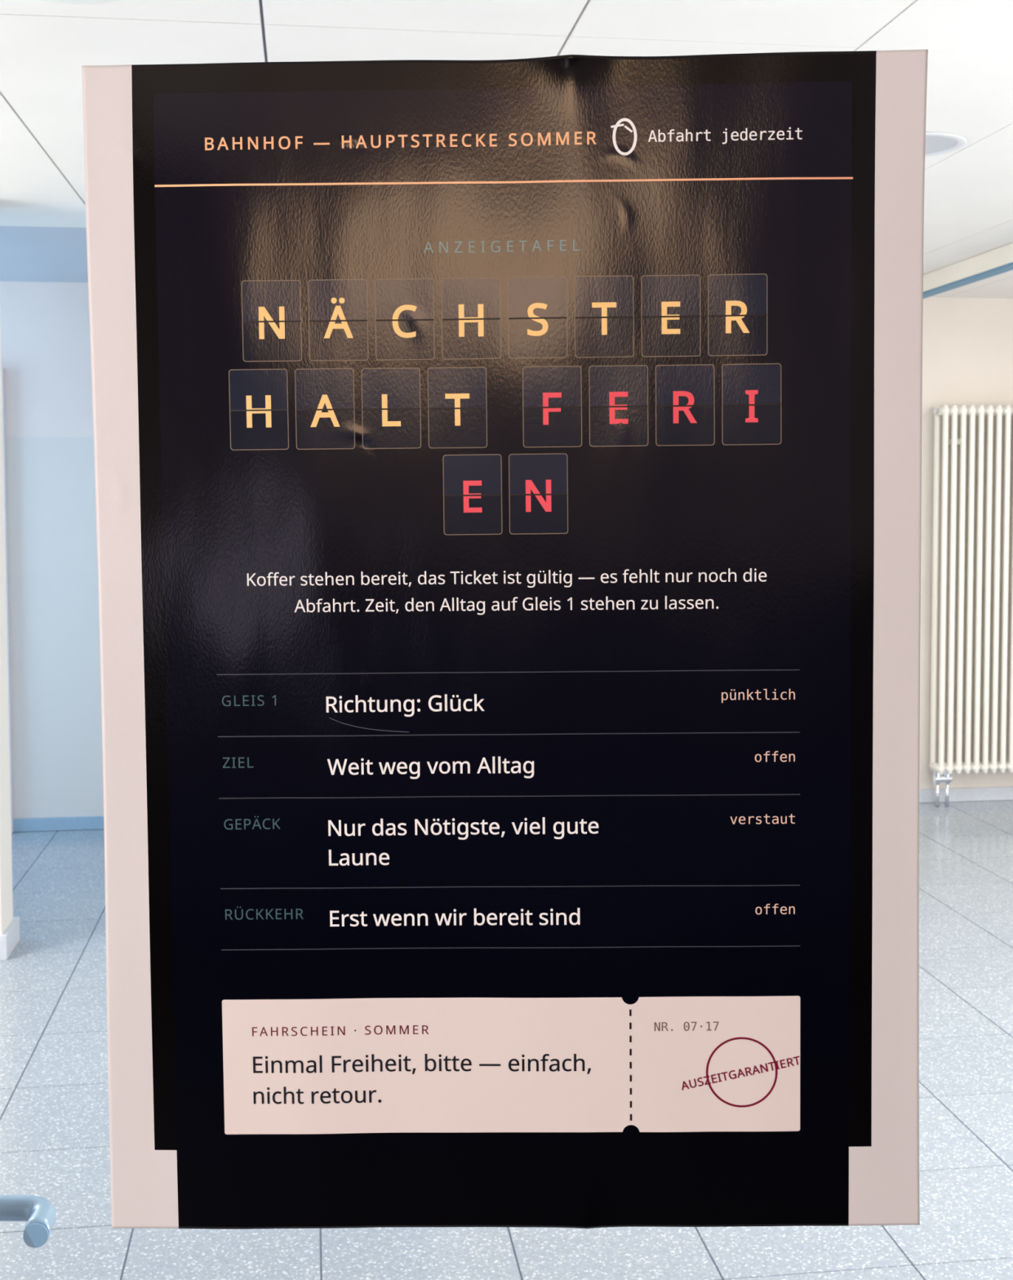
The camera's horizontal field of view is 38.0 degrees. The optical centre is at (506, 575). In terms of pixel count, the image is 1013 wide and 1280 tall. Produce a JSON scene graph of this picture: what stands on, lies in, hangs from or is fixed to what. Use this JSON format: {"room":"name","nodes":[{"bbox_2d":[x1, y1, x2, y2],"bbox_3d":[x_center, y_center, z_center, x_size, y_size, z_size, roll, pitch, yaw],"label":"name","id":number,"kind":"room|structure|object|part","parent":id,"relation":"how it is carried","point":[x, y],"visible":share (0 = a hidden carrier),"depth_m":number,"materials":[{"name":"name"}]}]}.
{"room":"hospital corridor","nodes":[
{"label":"hospital corridor","id":0,"kind":"room"},
{"bbox_2d":[0,324,13,934],"bbox_3d":[-3.265,0.014,4.906,3.035,2.650,0.200,-1,3,-8],"label":"wall","id":1,"kind":"structure","parent":0,"point":[6,867],"depth_m":5.15,"materials":[{"name":"paint"}]},
{"bbox_2d":[0,916,19,959],"bbox_3d":[-3.202,1.293,4.982,2.953,0.084,0.236,-1,3,-8],"label":"baseboard","id":2,"kind":"structure","parent":1,"relation":"attached to","point":[9,939],"depth_m":5.13,"materials":[{"name":"tile"}]},
{"bbox_2d":[0,281,103,818],"bbox_3d":[-2.074,-0.060,6.123,3.720,2.660,1.960,-1,3,-8],"label":"wall","id":3,"kind":"structure","parent":0,"point":[46,344],"depth_m":6.98,"materials":[{"name":"paint"}]},
{"bbox_2d":[1,367,13,833],"bbox_3d":[-2.843,0.132,6.873,0.992,2.199,0.050,-1,3,-8],"label":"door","id":4,"kind":"structure","parent":3,"relation":"in","point":[3,401],"depth_m":6.93,"materials":[{"name":"white"}]},
{"bbox_2d":[13,815,103,831],"bbox_3d":[-1.405,1.185,7.139,1.908,0.061,0.018,-1,3,-8],"label":"baseboard","id":5,"kind":"structure","parent":3,"relation":"attached to","point":[77,823],"depth_m":7.03,"materials":[{"name":"blue tile"}]},
{"bbox_2d":[0,800,1012,1279],"bbox_3d":[0.077,1.546,1.987,8.850,0.120,10.950,-1,3,-8],"label":"floor","id":6,"kind":"structure","parent":0,"point":[55,1123],"depth_m":3.57,"materials":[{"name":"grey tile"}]},
{"bbox_2d":[0,0,1012,298],"bbox_3d":[-0.241,-1.289,4.103,8.840,0.120,6.320,-1,3,-8],"label":"ceiling","id":7,"kind":"structure","parent":0,"point":[45,46],"depth_m":3.31,"materials":[{"name":"white paint"}]},
{"bbox_3d":[-1.676,-1.241,4.235,0.658,0.017,2.476,-1,3,-8],"label":"panel","id":8,"kind":"part","parent":7,"relation":"part of","materials":[{"name":"paint"}]},
{"bbox_2d":[38,0,119,4],"bbox_3d":[-0.826,-1.122,2.719,0.340,0.061,0.340,-1,3,-8],"label":"ceiling lamp","id":9,"kind":"object","parent":7,"relation":"attached to","point":[64,2],"visible":1,"depth_m":2.82,"materials":[{"name":"white ceramic"}]},
{"bbox_3d":[-0.752,-1.143,2.359,0.658,0.017,1.486,-1,3,-8],"label":"panel","id":10,"kind":"part","parent":7,"relation":"part of","materials":[{"name":"paint"}]},
{"bbox_3d":[-1.017,-1.247,4.324,0.658,0.017,2.476,-1,3,-8],"label":"panel","id":11,"kind":"part","parent":7,"relation":"part of","materials":[{"name":"paint"}]},
{"bbox_3d":[-0.358,-1.254,4.412,0.658,0.017,2.476,-1,3,-8],"label":"panel","id":12,"kind":"part","parent":7,"relation":"part of","materials":[{"name":"paint"}]},
{"bbox_3d":[-0.093,-1.150,2.448,0.658,0.017,1.486,-1,3,-8],"label":"panel","id":13,"kind":"part","parent":7,"relation":"part of","materials":[{"name":"paint"}]},
{"bbox_3d":[0.301,-1.261,4.501,0.658,0.017,2.476,-1,3,-8],"label":"panel","id":14,"kind":"part","parent":7,"relation":"part of","materials":[{"name":"paint"}]},
{"bbox_3d":[0.566,-1.157,2.536,0.658,0.017,1.486,-1,3,-8],"label":"panel","id":15,"kind":"part","parent":7,"relation":"part of","materials":[{"name":"paint"}]},
{"bbox_3d":[0.961,-1.267,4.589,0.662,0.017,2.478,-1,3,-8],"label":"panel","id":16,"kind":"part","parent":7,"relation":"part of","materials":[{"name":"paint"}]},
{"bbox_3d":[1.355,-1.378,6.637,0.662,0.017,1.478,-1,3,-8],"label":"panel","id":17,"kind":"part","parent":7,"relation":"part of","materials":[{"name":"paint"}]},
{"bbox_3d":[1.225,-1.163,2.625,0.662,0.017,1.488,-1,3,-8],"label":"panel","id":18,"kind":"part","parent":7,"relation":"part of","materials":[{"name":"paint"}]},
{"bbox_2d":[924,132,966,156],"bbox_3d":[1.169,-1.237,4.235,0.300,0.005,0.300,-1,3,-8],"label":"recessed light","id":19,"kind":"object","parent":7,"relation":"in","point":[936,143],"visible":0.39,"depth_m":4.20,"materials":[{"name":"white plastic"}]},
{"bbox_3d":[2.014,-1.384,6.726,0.662,0.017,1.478,-1,3,-8],"label":"panel","id":20,"kind":"part","parent":7,"relation":"part of","materials":[{"name":"paint"}]},
{"bbox_3d":[1.620,-1.274,4.678,0.662,0.017,2.478,-1,3,-8],"label":"panel","id":21,"kind":"part","parent":7,"relation":"part of","materials":[{"name":"paint"}]},
{"bbox_3d":[2.673,-1.391,6.814,0.662,0.017,1.478,-1,3,-8],"label":"panel","id":22,"kind":"part","parent":7,"relation":"part of","materials":[{"name":"paint"}]},
{"bbox_3d":[2.279,-1.281,4.766,0.662,0.017,2.478,-1,3,-8],"label":"panel","id":23,"kind":"part","parent":7,"relation":"part of","materials":[{"name":"paint"}]},
{"bbox_2d":[919,297,1012,789],"bbox_3d":[1.668,-0.142,7.553,4.080,2.650,0.120,-1,3,-8],"label":"wall","id":24,"kind":"structure","parent":0,"point":[967,343],"depth_m":7.57,"materials":[{"name":"white paint"}]},
{"bbox_2d":[919,786,1012,802],"bbox_3d":[1.641,1.150,7.548,4.000,0.069,0.018,-1,3,-8],"label":"baseboard","id":25,"kind":"structure","parent":24,"relation":"attached to","point":[1003,793],"depth_m":7.64,"materials":[{"name":"tile"}]},
{"bbox_2d":[923,242,1012,298],"bbox_3d":[2.180,-1.239,4.978,0.072,0.087,5.000,-1,3,-8],"label":"trim","id":26,"kind":"structure","parent":24,"relation":"attached to","point":[999,260],"depth_m":6.27,"materials":[{"name":"paint"}]},
{"bbox_2d":[928,404,1012,807],"bbox_3d":[2.876,0.155,7.588,1.432,2.046,0.163,-1,3,-8],"label":"radiator","id":27,"kind":"object","parent":24,"relation":"attached to","point":[940,768],"visible":1,"depth_m":7.45,"materials":[{"name":"white metal"}]},
{"bbox_3d":[0.202,0.028,1.113,9.000,2.995,0.120,0,3,1],"label":"wall","id":28,"kind":"structure","parent":0,"visible":0},
{"bbox_2d":[0,1195,55,1248],"bbox_3d":[0.023,0.426,1.103,1.170,2.188,0.094,0,3,1],"label":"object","id":29,"kind":"structure","parent":28,"relation":"in","point":[39,1214],"depth_m":1.14,"materials":[{"name":"grey metal"}]},
{"bbox_2d":[81,49,928,1229],"bbox_3d":[0.001,0.057,1.052,0.600,0.847,0.008,0,3,1],"label":"poster","id":30,"kind":"object","parent":29,"relation":"attached to","point":[508,473],"visible":1,"depth_m":1.05,"materials":[{"name":"black paper"}]}
]}

